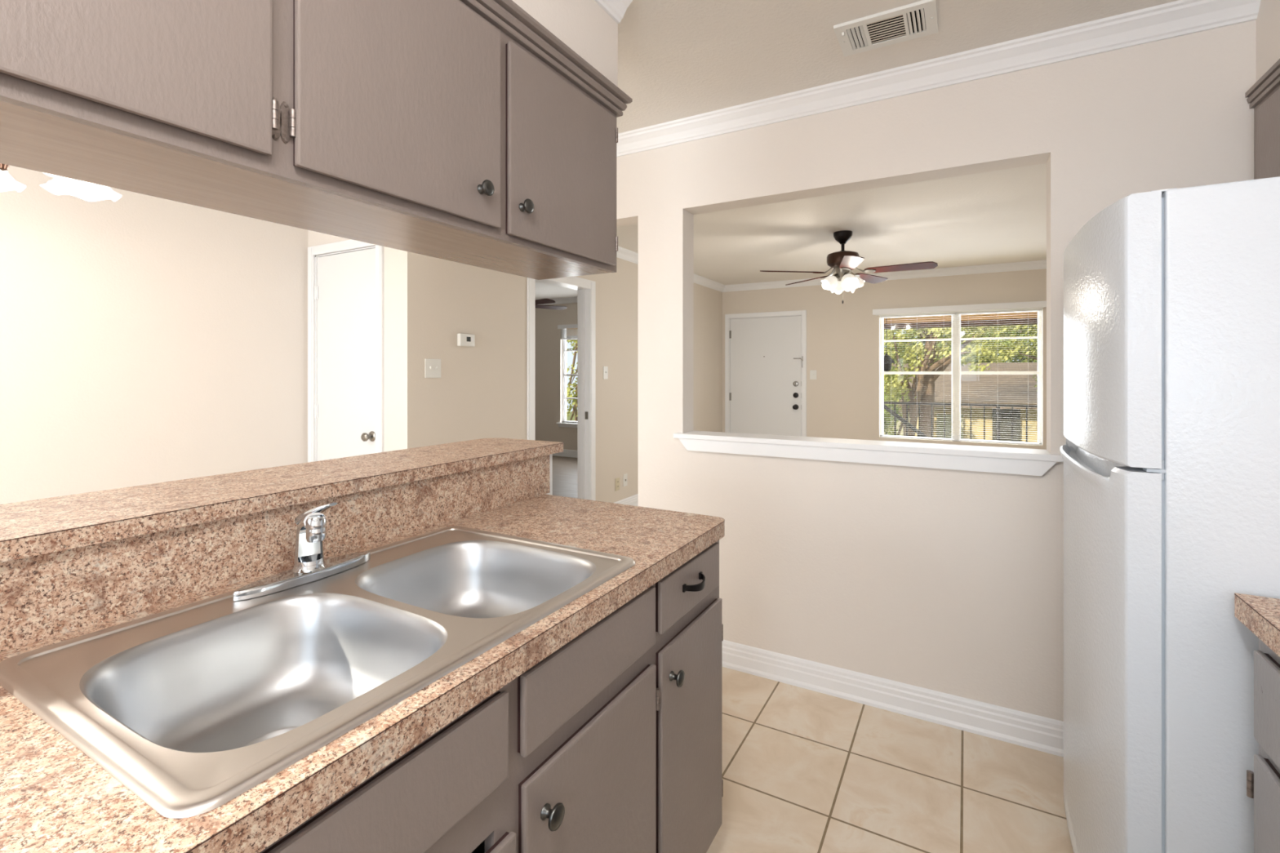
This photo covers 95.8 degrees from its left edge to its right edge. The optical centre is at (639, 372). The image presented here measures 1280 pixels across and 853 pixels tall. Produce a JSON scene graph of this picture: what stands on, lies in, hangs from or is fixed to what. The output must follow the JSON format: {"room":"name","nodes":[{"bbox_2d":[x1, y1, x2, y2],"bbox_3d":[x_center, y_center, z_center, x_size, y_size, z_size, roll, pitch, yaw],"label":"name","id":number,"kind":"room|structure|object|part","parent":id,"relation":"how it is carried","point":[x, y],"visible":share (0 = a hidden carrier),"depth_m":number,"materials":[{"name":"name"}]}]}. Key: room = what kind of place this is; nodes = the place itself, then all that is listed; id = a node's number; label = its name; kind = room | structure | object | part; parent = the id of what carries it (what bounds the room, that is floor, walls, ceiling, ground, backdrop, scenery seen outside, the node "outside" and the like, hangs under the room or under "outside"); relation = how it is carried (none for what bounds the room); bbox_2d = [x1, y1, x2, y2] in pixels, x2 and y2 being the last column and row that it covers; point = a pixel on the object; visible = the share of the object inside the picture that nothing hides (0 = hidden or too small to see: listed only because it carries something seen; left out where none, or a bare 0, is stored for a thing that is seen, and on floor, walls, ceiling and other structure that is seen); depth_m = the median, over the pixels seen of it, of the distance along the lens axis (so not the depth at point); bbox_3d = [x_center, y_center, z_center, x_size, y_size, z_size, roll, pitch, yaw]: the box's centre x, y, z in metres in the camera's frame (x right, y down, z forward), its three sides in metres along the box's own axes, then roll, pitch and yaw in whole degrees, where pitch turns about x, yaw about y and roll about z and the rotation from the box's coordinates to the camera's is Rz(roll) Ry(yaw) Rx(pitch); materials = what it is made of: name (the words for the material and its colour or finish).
{"room":"kitchen","nodes":[
{"label":"kitchen","id":0,"kind":"room"},
{"bbox_2d":[0,164,307,504],"bbox_3d":[-3.175,0.080,2.168,0.120,2.440,4.063,0,0,29],"label":"wall","id":1,"kind":"structure","parent":0,"point":[144,340],"depth_m":3.04,"materials":[{"name":"paint"}]},
{"bbox_2d":[307,230,408,452],"bbox_3d":[-1.733,0.080,3.618,0.970,2.440,0.120,0,0,29],"label":"wall","id":2,"kind":"structure","parent":0,"point":[395,260],"depth_m":3.38,"materials":[{"name":"paint"}]},
{"bbox_2d":[307,239,383,462],"bbox_3d":[-1.829,0.240,3.637,0.741,2.120,0.181,0,0,29],"label":"door","id":3,"kind":"structure","parent":2,"relation":"in","point":[345,289],"depth_m":3.62,"materials":[{"name":"white paint"}]},
{"bbox_3d":[-1.631,0.385,3.459,0.062,0.062,0.065,0,0,29],"label":"knob","id":4,"kind":"part","parent":3,"relation":"part of","materials":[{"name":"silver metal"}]},
{"bbox_2d":[545,453,552,495],"bbox_3d":[-1.140,0.782,0.530,0.154,1.036,3.205,0,0,29],"label":"wall","id":5,"kind":"structure","parent":0,"point":[551,455],"depth_m":1.88,"materials":[{"name":"white paint"}]},
{"bbox_2d":[0,454,549,651],"bbox_3d":[-1.073,0.323,0.478,0.012,0.126,3.170,0,0,29],"label":"backsplash","id":6,"kind":"structure","parent":5,"relation":"attached to","point":[47,595],"depth_m":1.02,"materials":[{"name":"beige laminate"}]},
{"bbox_2d":[0,437,563,562],"bbox_3d":[-1.177,0.244,0.568,0.316,0.030,3.226,0,0,29],"label":"bar ledge","id":7,"kind":"object","parent":5,"relation":"on","point":[35,527],"visible":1,"depth_m":1.11,"materials":[{"name":"beige laminate"}]},
{"bbox_2d":[408,251,722,502],"bbox_3d":[-0.178,0.080,5.514,0.120,2.440,4.944,0,0,29],"label":"wall","id":8,"kind":"structure","parent":0,"point":[481,391],"depth_m":4.05,"materials":[{"name":"beige paint"}]},
{"bbox_2d":[424,358,440,377],"bbox_3d":[-1.243,-0.025,3.483,0.016,0.114,0.118,0,0,29],"label":"light switch","id":9,"kind":"object","parent":8,"relation":"attached to","point":[432,366],"visible":1,"depth_m":3.48,"materials":[{"name":"white plastic"}]},
{"bbox_2d":[457,333,475,346],"bbox_3d":[-1.112,-0.207,3.700,0.032,0.080,0.127,0,0,29],"label":"thermostat","id":10,"kind":"object","parent":8,"relation":"attached to","point":[463,340],"visible":1,"depth_m":3.68,"materials":[{"name":"white plastic"}]},
{"bbox_2d":[527,276,595,500],"bbox_3d":[-0.657,0.257,4.644,0.141,2.087,0.880,0,0,29],"label":"trim","id":11,"kind":"structure","parent":8,"relation":"attached to","point":[586,289],"depth_m":4.94,"materials":[{"name":"white paint"}]},
{"bbox_3d":[-0.457,0.367,4.947,0.030,0.065,0.004,0,0,29],"label":"strike plate","id":12,"kind":"part","parent":11,"relation":"part of","materials":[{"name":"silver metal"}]},
{"bbox_2d":[603,366,608,378],"bbox_3d":[-0.303,0.002,5.154,0.016,0.114,0.070,0,0,29],"label":"light switch","id":13,"kind":"object","parent":8,"relation":"attached to","point":[605,368],"visible":1,"depth_m":5.15,"materials":[{"name":"white plastic"}]},
{"bbox_2d":[615,477,619,490],"bbox_3d":[-0.207,1.030,5.332,0.008,0.114,0.070,0,0,29],"label":"wall outlet","id":14,"kind":"object","parent":8,"relation":"attached to","point":[617,480],"visible":1,"depth_m":5.33,"materials":[{"name":"beige plastic"}]},
{"bbox_2d":[622,473,627,486],"bbox_3d":[-0.137,1.015,5.454,0.010,0.114,0.070,0,0,29],"label":"wall jack","id":15,"kind":"object","parent":8,"relation":"attached to","point":[624,476],"visible":1,"depth_m":5.45,"materials":[{"name":"white plastic"}]},
{"bbox_2d":[614,493,638,506],"bbox_3d":[0.356,1.245,6.318,0.022,0.110,3.020,0,0,29],"label":"baseboard","id":16,"kind":"structure","parent":8,"relation":"attached to","point":[633,500],"depth_m":5.53,"materials":[{"name":"white paint"}]},
{"bbox_2d":[616,245,725,292],"bbox_3d":[-0.020,-1.101,5.597,0.074,0.078,4.645,0,0,29],"label":"trim","id":17,"kind":"structure","parent":8,"relation":"attached to","point":[624,254],"depth_m":6.75,"materials":[{"name":"white paint"}]},
{"bbox_2d":[512,0,617,86],"bbox_3d":[-0.987,-0.970,0.441,0.308,0.340,3.200,0,0,29],"label":"wall","id":18,"kind":"structure","parent":0,"point":[584,26],"depth_m":1.61,"materials":[{"name":"paint"}]},
{"bbox_2d":[0,0,632,279],"bbox_3d":[-0.958,-0.572,0.446,0.348,0.534,3.228,0,0,29],"label":"upper cabinet","id":19,"kind":"object","parent":18,"relation":"attached to","point":[464,131],"visible":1,"depth_m":0.99,"materials":[{"name":"beige paint"}]},
{"bbox_3d":[-0.674,-0.547,0.665,0.011,0.441,0.477,0,0,29],"label":"door","id":20,"kind":"part","parent":19,"relation":"part of","materials":[{"name":"beige paint"}]},
{"bbox_3d":[-0.988,-0.309,0.443,0.300,0.007,3.193,0,0,29],"label":"panel","id":21,"kind":"part","parent":19,"relation":"part of","materials":[{"name":"paint"}]},
{"bbox_3d":[-0.428,-0.546,1.103,0.011,0.444,0.454,0,0,29],"label":"door","id":22,"kind":"part","parent":19,"relation":"part of","materials":[{"name":"beige paint"}]},
{"bbox_3d":[-0.330,-0.394,1.236,0.028,0.034,0.034,0,0,29],"label":"knob","id":23,"kind":"part","parent":19,"relation":"part of","materials":[{"name":"grey metal"}]},
{"bbox_3d":[-0.266,-0.388,1.351,0.028,0.034,0.034,0,0,29],"label":"knob","id":24,"kind":"part","parent":19,"relation":"part of","materials":[{"name":"grey metal"}]},
{"bbox_3d":[-0.963,-0.811,0.449,0.338,0.056,3.228,0,0,29],"label":"crown moulding","id":25,"kind":"part","parent":19,"relation":"part of","materials":[{"name":"beige paint"}]},
{"bbox_3d":[-0.189,-0.540,1.526,0.011,0.444,0.458,0,0,29],"label":"door","id":26,"kind":"part","parent":19,"relation":"part of","materials":[{"name":"beige paint"}]},
{"bbox_2d":[535,268,1046,450],"bbox_3d":[1.889,0.080,7.279,9.350,2.440,0.160,0,0,29],"label":"wall","id":27,"kind":"structure","parent":0,"point":[843,340],"depth_m":6.89,"materials":[{"name":"beige paint"}]},
{"bbox_2d":[541,297,577,305],"bbox_3d":[-0.639,-1.101,8.568,3.680,0.078,0.074,0,0,29],"label":"trim","id":28,"kind":"structure","parent":27,"relation":"attached to","point":[569,300],"depth_m":8.87,"materials":[{"name":"white paint"}]},
{"bbox_2d":[552,448,577,457],"bbox_3d":[-0.626,1.239,8.591,3.680,0.110,0.022,0,0,29],"label":"baseboard","id":29,"kind":"structure","parent":27,"relation":"attached to","point":[566,453],"depth_m":8.86,"materials":[{"name":"white paint"}]},
{"bbox_2d":[555,328,577,427],"bbox_3d":[-0.817,0.055,8.751,1.010,1.570,0.160,0,0,29],"label":"window","id":30,"kind":"structure","parent":27,"relation":"in","point":[565,423],"depth_m":8.99,"materials":[{"name":"white paint"}]},
{"bbox_3d":[-0.828,0.807,8.732,1.010,0.065,0.115,0,0,29],"label":"sill","id":31,"kind":"part","parent":30,"relation":"part of","materials":[{"name":"white paint"}]},
{"bbox_2d":[557,324,577,339],"bbox_3d":[-0.833,-0.624,8.734,0.980,0.223,0.066,0,0,29],"label":"window blind","id":32,"kind":"object","parent":30,"relation":"attached to","point":[568,327],"visible":0.38,"depth_m":8.87,"materials":[{"name":"white paint"}]},
{"bbox_3d":[-0.822,-0.519,8.742,0.900,0.015,0.042,0,0,29],"label":"rail","id":33,"kind":"part","parent":32,"relation":"part of","materials":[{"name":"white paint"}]},
{"bbox_3d":[-0.793,0.022,8.795,0.910,1.505,0.060,0,0,29],"label":"frame","id":34,"kind":"part","parent":30,"relation":"part of","materials":[{"name":"white paint"}]},
{"bbox_3d":[-0.796,0.022,8.789,0.866,1.461,0.054,0,0,29],"label":"sash","id":35,"kind":"part","parent":30,"relation":"part of","materials":[{"name":"white paint"}]},
{"bbox_2d":[724,310,806,436],"bbox_3d":[1.608,0.267,7.398,1.057,2.066,0.209,0,0,29],"label":"door","id":36,"kind":"structure","parent":27,"relation":"in","point":[767,394],"depth_m":7.36,"materials":[{"name":"white paint"}]},
{"bbox_3d":[1.917,0.428,7.141,0.067,0.067,0.065,0,0,29],"label":"knob","id":37,"kind":"part","parent":36,"relation":"part of","materials":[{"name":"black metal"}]},
{"bbox_2d":[809,369,816,379],"bbox_3d":[2.113,0.028,7.052,0.080,0.114,0.016,0,0,29],"label":"light switch","id":38,"kind":"object","parent":27,"relation":"attached to","point":[812,372],"visible":1,"depth_m":7.05,"materials":[{"name":"white plastic"}]},
{"bbox_2d":[722,259,1046,292],"bbox_3d":[3.422,-1.101,6.282,5.400,0.078,0.074,0,0,29],"label":"trim","id":39,"kind":"structure","parent":27,"relation":"attached to","point":[1037,264],"depth_m":6.42,"materials":[{"name":"white paint"}]},
{"bbox_2d":[872,300,1046,315],"bbox_3d":[3.423,-0.695,6.298,1.657,0.070,0.045,0,0,29],"label":"window valance","id":40,"kind":"object","parent":27,"relation":"attached to","point":[1030,304],"visible":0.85,"depth_m":6.24,"materials":[{"name":"white paint"}]},
{"bbox_2d":[880,311,1041,445],"bbox_3d":[3.496,0.044,6.389,1.560,1.421,0.075,0,0,29],"label":"window","id":41,"kind":"structure","parent":27,"relation":"in","point":[956,372],"depth_m":6.36,"materials":[{"name":"white paint"}]},
{"bbox_3d":[3.151,0.044,6.584,0.724,1.377,0.054,0,0,29],"label":"sash","id":42,"kind":"part","parent":41,"relation":"part of","materials":[{"name":"white paint"}]},
{"bbox_2d":[880,311,955,440],"bbox_3d":[3.128,0.044,6.530,0.770,1.416,0.036,0,0,29],"label":"window blind","id":43,"kind":"object","parent":41,"relation":"attached to","point":[935,314],"visible":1,"depth_m":6.52,"materials":[{"name":"white plastic"}]},
{"bbox_3d":[3.128,0.744,6.530,0.770,0.012,0.024,0,0,29],"label":"rail","id":44,"kind":"part","parent":43,"relation":"part of","materials":[{"name":"white paint"}]},
{"bbox_2d":[955,308,1041,445],"bbox_3d":[3.806,0.044,6.149,0.772,1.416,0.036,0,0,29],"label":"window blind","id":45,"kind":"object","parent":41,"relation":"attached to","point":[1030,310],"visible":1,"depth_m":6.13,"materials":[{"name":"white plastic"}]},
{"bbox_3d":[3.806,0.744,6.149,0.772,0.012,0.024,0,0,29],"label":"rail","id":46,"kind":"part","parent":45,"relation":"part of","materials":[{"name":"white paint"}]},
{"bbox_3d":[3.840,0.044,6.196,0.726,1.377,0.054,0,0,29],"label":"sash","id":47,"kind":"part","parent":41,"relation":"part of","materials":[{"name":"white paint"}]},
{"bbox_2d":[552,455,1073,852],"bbox_3d":[-0.275,1.357,3.282,9.500,0.126,9.250,0,0,29],"label":"floor","id":48,"kind":"structure","parent":0,"point":[805,771],"depth_m":1.84,"materials":[{"name":"tile"}]},
{"bbox_2d":[259,540,723,852],"bbox_3d":[-0.792,0.864,0.308,0.634,0.872,3.140,0,0,29],"label":"base cabinet","id":49,"kind":"object","parent":48,"relation":"on","point":[611,742],"visible":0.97,"depth_m":0.97,"materials":[{"name":"beige paint"}]},
{"bbox_2d":[0,454,724,852],"bbox_3d":[-0.804,0.344,0.327,0.629,0.167,3.170,0,0,29],"label":"countertop","id":50,"kind":"structure","parent":49,"relation":"on","point":[55,798],"depth_m":0.86,"materials":[{"name":"beige laminate"}]},
{"bbox_2d":[233,502,370,600],"bbox_3d":[-0.600,0.311,1.069,0.107,0.144,0.256,0,0,29],"label":"kitchen faucet","id":51,"kind":"object","parent":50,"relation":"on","point":[310,565],"visible":1,"depth_m":1.06,"materials":[{"name":"silver metal"}]},
{"bbox_3d":[-0.618,0.375,1.079,0.054,0.016,0.256,0,0,29],"label":"plate","id":52,"kind":"part","parent":51,"relation":"part of","materials":[{"name":"silver metal"}]},
{"bbox_3d":[-0.602,0.263,1.072,0.083,0.049,0.040,0,0,29],"label":"lever","id":53,"kind":"part","parent":51,"relation":"part of","materials":[{"name":"silver metal"}]},
{"bbox_2d":[0,526,635,818],"bbox_3d":[-0.428,0.470,0.967,0.540,0.180,0.798,0,0,29],"label":"sink","id":54,"kind":"object","parent":50,"relation":"in","point":[192,707],"visible":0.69,"depth_m":0.89,"materials":[{"name":"silver metal"}]},
{"bbox_3d":[-0.496,0.463,0.794,0.392,0.158,0.354,0,0,29],"label":"bowl","id":55,"kind":"part","parent":54,"relation":"part of","materials":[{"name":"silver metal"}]},
{"bbox_3d":[-0.309,0.463,1.113,0.406,0.158,0.344,0,0,29],"label":"bowl","id":56,"kind":"part","parent":54,"relation":"part of","materials":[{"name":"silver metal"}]},
{"bbox_3d":[-0.337,0.504,0.541,0.011,0.121,0.612,0,0,29],"label":"false drawer","id":57,"kind":"part","parent":49,"relation":"part of","materials":[{"name":"beige paint"}]},
{"bbox_3d":[-0.328,0.916,0.556,0.011,0.528,0.608,0,0,29],"label":"door","id":58,"kind":"part","parent":49,"relation":"part of","materials":[{"name":"beige paint"}]},
{"bbox_3d":[-0.131,0.663,0.866,0.028,0.036,0.036,0,0,29],"label":"knob","id":59,"kind":"part","parent":49,"relation":"part of","materials":[{"name":"grey metal"}]},
{"bbox_3d":[-0.071,0.498,1.012,0.011,0.119,0.405,0,0,29],"label":"false drawer","id":60,"kind":"part","parent":49,"relation":"part of","materials":[{"name":"beige paint"}]},
{"bbox_3d":[-0.070,0.890,1.014,0.011,0.580,0.405,0,0,29],"label":"door","id":61,"kind":"part","parent":49,"relation":"part of","materials":[{"name":"beige paint"}]},
{"bbox_3d":[0.080,0.655,1.240,0.028,0.034,0.034,0,0,29],"label":"knob","id":62,"kind":"part","parent":49,"relation":"part of","materials":[{"name":"grey metal"}]},
{"bbox_3d":[0.121,0.494,1.354,0.011,0.111,0.326,0,0,29],"label":"drawer","id":63,"kind":"part","parent":49,"relation":"part of","materials":[{"name":"beige paint"}]},
{"bbox_3d":[0.127,0.885,1.363,0.011,0.590,0.344,0,0,29],"label":"door","id":64,"kind":"part","parent":49,"relation":"part of","materials":[{"name":"beige paint"}]},
{"bbox_3d":[0.133,0.488,1.334,0.028,0.022,0.104,0,0,29],"label":"pull handle","id":65,"kind":"part","parent":49,"relation":"part of","materials":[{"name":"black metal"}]},
{"bbox_2d":[1060,176,1279,852],"bbox_3d":[1.425,0.477,1.252,0.804,1.646,0.730,0,0,29],"label":"refrigerator","id":66,"kind":"object","parent":48,"relation":"on","point":[1171,453],"visible":1,"depth_m":1.08,"materials":[{"name":"white metal"}]},
{"bbox_3d":[1.117,0.695,1.426,0.094,1.010,0.730,0,0,29],"label":"fridge door","id":67,"kind":"part","parent":66,"relation":"part of","materials":[{"name":"white metal"}]},
{"bbox_3d":[1.120,-0.081,1.424,0.086,0.523,0.730,0,0,29],"label":"freezer door","id":68,"kind":"part","parent":66,"relation":"part of","materials":[{"name":"white metal"}]},
{"bbox_2d":[1246,638,1279,852],"bbox_3d":[0.556,0.865,-0.486,0.664,0.871,3.079,0,0,29],"label":"base cabinet","id":69,"kind":"object","parent":48,"relation":"on","point":[1263,784],"visible":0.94,"depth_m":0.93,"materials":[{"name":"beige paint"}]},
{"bbox_2d":[1234,592,1279,657],"bbox_3d":[0.565,0.406,-0.491,0.646,0.041,3.088,0,0,29],"label":"countertop","id":70,"kind":"structure","parent":69,"relation":"on","point":[1260,615],"depth_m":0.94,"materials":[{"name":"beige laminate"}]},
{"bbox_3d":[0.911,0.536,0.752,0.011,0.148,0.485,0,0,29],"label":"drawer","id":71,"kind":"part","parent":69,"relation":"part of","materials":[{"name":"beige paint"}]},
{"bbox_3d":[0.911,0.908,0.752,0.011,0.544,0.485,0,0,29],"label":"door","id":72,"kind":"part","parent":69,"relation":"part of","materials":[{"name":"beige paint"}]},
{"bbox_3d":[0.311,0.817,-0.354,0.018,0.776,3.068,0,0,29],"label":"frame","id":73,"kind":"part","parent":69,"relation":"part of","materials":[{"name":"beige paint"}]},
{"bbox_2d":[535,0,1177,299],"bbox_3d":[-0.341,-1.215,3.319,9.650,0.150,9.250,0,0,29],"label":"ceiling","id":74,"kind":"structure","parent":0,"point":[677,59],"depth_m":2.40,"materials":[{"name":"paint"}]},
{"bbox_2d":[0,163,121,201],"bbox_3d":[-2.039,-0.885,1.842,0.614,0.510,0.614,0,0,29],"label":"chandelier","id":75,"kind":"object","parent":74,"relation":"hanging from","point":[59,185],"visible":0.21,"depth_m":2.03,"materials":[{"name":"white glass"}]},
{"bbox_3d":[-2.213,-0.695,1.940,0.216,0.130,0.195,0,0,29],"label":"lamp shade","id":76,"kind":"part","parent":75,"relation":"part of","materials":[{"name":"white"}]},
{"bbox_3d":[-1.803,-0.695,1.857,0.216,0.130,0.195,0,0,29],"label":"lamp shade","id":77,"kind":"part","parent":75,"relation":"part of","materials":[{"name":"white"}]},
{"bbox_3d":[-1.978,-0.695,2.048,0.216,0.130,0.195,0,0,29],"label":"lamp shade","id":78,"kind":"part","parent":75,"relation":"part of","materials":[{"name":"white"}]},
{"bbox_2d":[535,298,567,310],"bbox_3d":[-1.505,-0.850,6.914,1.308,0.580,1.300,0,0,29],"label":"ceiling fan","id":79,"kind":"object","parent":74,"relation":"hanging from","point":[538,302],"visible":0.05,"depth_m":7.11,"materials":[{"name":"black metal"}]},
{"bbox_3d":[-1.181,-0.814,6.684,0.517,0.035,0.138,0,0,39],"label":"blade","id":80,"kind":"part","parent":79,"relation":"part of","materials":[{"name":"brown wood"}]},
{"bbox_3d":[-1.151,-0.814,7.187,0.517,0.035,0.138,0,0,-33],"label":"blade","id":81,"kind":"part","parent":79,"relation":"part of","materials":[{"name":"brown wood"}]},
{"bbox_2d":[760,230,937,303],"bbox_3d":[1.699,-0.850,4.676,1.263,0.580,1.320,0,0,29],"label":"ceiling fan","id":82,"kind":"object","parent":74,"relation":"hanging from","point":[842,262],"visible":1,"depth_m":4.63,"materials":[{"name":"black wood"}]},
{"bbox_3d":[1.225,-0.814,4.664,0.517,0.035,0.138,0,0,-6],"label":"blade","id":83,"kind":"part","parent":82,"relation":"part of","materials":[{"name":"brown wood"}]},
{"bbox_3d":[1.480,-0.814,5.098,0.138,0.035,0.517,0,0,-24],"label":"blade","id":84,"kind":"part","parent":82,"relation":"part of","materials":[{"name":"brown wood"}]},
{"bbox_3d":[1.535,-0.716,4.689,0.130,0.139,0.135,0,0,29],"label":"lamp shade","id":85,"kind":"part","parent":82,"relation":"part of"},
{"bbox_3d":[1.635,-0.716,4.823,0.135,0.139,0.130,0,0,29],"label":"lamp shade","id":86,"kind":"part","parent":82,"relation":"part of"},
{"bbox_3d":[1.662,-0.747,4.616,0.048,0.061,0.056,0,0,29],"label":"bulb","id":87,"kind":"part","parent":82,"relation":"part of","materials":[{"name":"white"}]},
{"bbox_3d":[1.668,-0.716,4.589,0.135,0.139,0.130,0,0,29],"label":"lamp shade","id":88,"kind":"part","parent":82,"relation":"part of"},
{"bbox_3d":[1.560,-0.814,4.287,0.138,0.035,0.517,0,0,12],"label":"blade","id":89,"kind":"part","parent":82,"relation":"part of","materials":[{"name":"wood"}]},
{"bbox_3d":[1.769,-0.716,4.722,0.130,0.139,0.135,0,0,29],"label":"lamp shade","id":90,"kind":"part","parent":82,"relation":"part of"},
{"bbox_3d":[1.972,-0.814,4.990,0.517,0.035,0.138,0,0,-42],"label":"blade","id":91,"kind":"part","parent":82,"relation":"part of","materials":[{"name":"brown wood"}]},
{"bbox_3d":[2.020,-0.814,4.486,0.518,0.035,0.138,0,0,29],"label":"blade","id":92,"kind":"part","parent":82,"relation":"part of","materials":[{"name":"brown wood"}]},
{"bbox_2d":[833,0,938,56],"bbox_3d":[0.813,-1.129,1.908,0.299,0.022,0.193,0,0,29],"label":"ceiling vent","id":93,"kind":"object","parent":74,"relation":"in","point":[919,15],"visible":1,"depth_m":1.90,"materials":[{"name":"white plastic"}]},
{"bbox_2d":[616,19,1255,721],"bbox_3d":[1.132,0.080,2.215,5.400,2.440,0.120,0,0,29],"label":"wall","id":94,"kind":"structure","parent":0,"point":[948,581],"depth_m":2.18,"materials":[{"name":"paint"}]},
{"bbox_2d":[673,431,1063,475],"bbox_3d":[0.830,0.318,2.373,1.462,0.075,0.164,0,0,29],"label":"trim","id":95,"kind":"structure","parent":94,"relation":"attached to","point":[1024,461],"depth_m":2.25,"materials":[{"name":"white paint"}]},
{"bbox_3d":[0.830,0.291,2.373,1.462,0.022,0.164,0,0,29],"label":"sill","id":96,"kind":"part","parent":95,"relation":"part of","materials":[{"name":"white paint"}]},
{"bbox_2d":[722,640,1063,757],"bbox_3d":[1.037,1.245,2.187,2.458,0.110,0.022,0,0,29],"label":"baseboard","id":97,"kind":"structure","parent":94,"relation":"attached to","point":[1042,734],"depth_m":2.20,"materials":[{"name":"white paint"}]},
{"bbox_2d":[616,0,1261,156],"bbox_3d":[0.283,-1.101,2.581,3.562,0.078,0.074,0,0,29],"label":"trim","id":98,"kind":"structure","parent":94,"relation":"attached to","point":[1180,17],"depth_m":2.08,"materials":[{"name":"white paint"}]},
{"bbox_2d":[1255,0,1279,82],"bbox_3d":[0.972,-0.970,-0.131,0.298,0.340,4.125,0,0,29],"label":"wall","id":99,"kind":"structure","parent":0,"point":[1268,20],"depth_m":1.67,"materials":[{"name":"paint"}]},
{"bbox_2d":[1244,58,1279,179],"bbox_3d":[1.609,-0.633,1.058,0.343,0.426,1.422,0,0,29],"label":"upper cabinet","id":100,"kind":"object","parent":99,"relation":"attached to","point":[1264,95],"visible":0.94,"depth_m":1.63,"materials":[{"name":"beige paint"}]},
{"bbox_3d":[1.491,-0.821,1.124,0.019,0.050,1.422,0,0,29],"label":"crown moulding","id":101,"kind":"part","parent":100,"relation":"part of","materials":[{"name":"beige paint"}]},
{"bbox_3d":[1.507,-0.610,1.115,0.018,0.379,1.421,0,0,29],"label":"frame","id":102,"kind":"part","parent":100,"relation":"part of","materials":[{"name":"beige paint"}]},
{"bbox_3d":[1.650,-0.609,1.411,0.011,0.327,0.627,0,0,29],"label":"door","id":103,"kind":"part","parent":100,"relation":"part of","materials":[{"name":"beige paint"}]},
{"bbox_3d":[-2.044,0.080,-0.869,4.830,2.440,0.120,0,0,29],"label":"wall","id":104,"kind":"structure","parent":0,"visible":0},
{"bbox_2d":[594,0,632,23],"bbox_3d":[-0.820,-1.101,0.347,0.074,0.078,3.200,0,0,29],"label":"trim","id":105,"kind":"structure","parent":104,"relation":"attached to","point":[615,9],"depth_m":1.71,"materials":[{"name":"white paint"}]},
{"label":"outside","id":106,"kind":"structure","parent":0,"visible":0},
{"bbox_2d":[566,412,574,421],"bbox_3d":[21.461,4.650,38.125,80.000,0.100,72.500,0,0,29],"label":"ground","id":107,"kind":"structure","parent":106,"point":[568,418],"depth_m":59.05,"materials":[{"name":"plant"}]},
{"bbox_2d":[566,339,577,421],"bbox_3d":[-1.489,1.158,15.349,3.844,6.920,2.145,0,0,29],"label":"tree","id":108,"kind":"object","parent":107,"relation":"on","point":[575,347],"visible":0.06,"depth_m":15.29,"materials":[{"name":"green plant"}]},
{"bbox_2d":[884,332,907,435],"bbox_3d":[6.546,1.654,15.515,1.609,5.952,1.583,0,0,-7],"label":"tree","id":109,"kind":"object","parent":107,"relation":"on","point":[889,416],"visible":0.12,"depth_m":15.31,"materials":[{"name":"green plant"}]},
{"bbox_2d":[884,362,1037,442],"bbox_3d":[14.308,2.135,18.282,18.200,4.930,8.100,0,0,29],"label":"apartment building","id":110,"kind":"structure","parent":107,"relation":"on","point":[1024,384],"depth_m":17.02,"materials":[{"name":"brown"}]},
{"bbox_3d":[7.944,2.475,17.986,0.800,2.450,0.100,0,0,29],"label":"door","id":111,"kind":"part","parent":110,"relation":"part of","materials":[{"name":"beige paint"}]},
{"bbox_3d":[9.251,2.475,17.250,0.700,2.450,0.100,0,0,29],"label":"door","id":112,"kind":"part","parent":110,"relation":"part of","materials":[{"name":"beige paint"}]},
{"bbox_2d":[884,324,1037,437],"bbox_3d":[5.306,-0.162,10.859,8.825,9.596,2.153,0,0,25],"label":"tree","id":113,"kind":"object","parent":107,"relation":"on","point":[925,395],"visible":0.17,"depth_m":10.71,"materials":[{"name":"green plant"}]},
{"bbox_2d":[884,327,1037,363],"bbox_3d":[14.910,-0.038,26.268,10.932,9.328,6.248,0,0,18],"label":"tree","id":114,"kind":"object","parent":107,"relation":"on","point":[1006,342],"visible":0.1,"depth_m":25.47,"materials":[{"name":"green plant"}]},
{"bbox_2d":[947,324,1037,391],"bbox_3d":[8.721,0.021,12.012,10.594,9.176,2.400,0,0,29],"label":"tree","id":115,"kind":"object","parent":107,"relation":"on","point":[1002,347],"visible":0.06,"depth_m":12.29,"materials":[{"name":"green plant"}]},
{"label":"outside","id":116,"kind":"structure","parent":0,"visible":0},
{"bbox_2d":[566,311,1037,340],"bbox_3d":[2.434,-0.943,7.891,12.500,0.675,1.420,0,0,29],"label":"porch roof","id":117,"kind":"structure","parent":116,"point":[940,319],"depth_m":7.50,"materials":[{"name":"brown wood"}]},
{"bbox_2d":[884,353,894,371],"bbox_3d":[3.335,-0.605,7.820,0.210,1.210,0.182,0,0,29],"label":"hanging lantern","id":118,"kind":"object","parent":117,"relation":"hanging from","point":[887,365],"visible":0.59,"depth_m":7.77,"materials":[{"name":"black metal"}]},
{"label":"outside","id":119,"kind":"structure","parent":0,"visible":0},
{"bbox_2d":[884,401,1037,441],"bbox_3d":[2.353,0.968,7.747,12.500,1.165,1.090,0,0,29],"label":"railing","id":120,"kind":"object","parent":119,"point":[997,406],"visible":0.09,"depth_m":7.18,"materials":[{"name":"black metal"}]},
{"bbox_3d":[4.856,0.818,6.791,7.000,0.865,0.040,0,0,29],"label":"rail","id":121,"kind":"part","parent":120,"relation":"part of","materials":[{"name":"grey"}]},
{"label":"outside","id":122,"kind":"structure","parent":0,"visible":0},
{"bbox_2d":[884,404,926,436],"bbox_3d":[4.410,1.614,8.190,2.185,2.572,0.056,0,0,29],"label":"stair railing","id":123,"kind":"object","parent":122,"point":[886,407],"visible":0.04,"depth_m":8.48,"materials":[{"name":"grey"}]}
]}

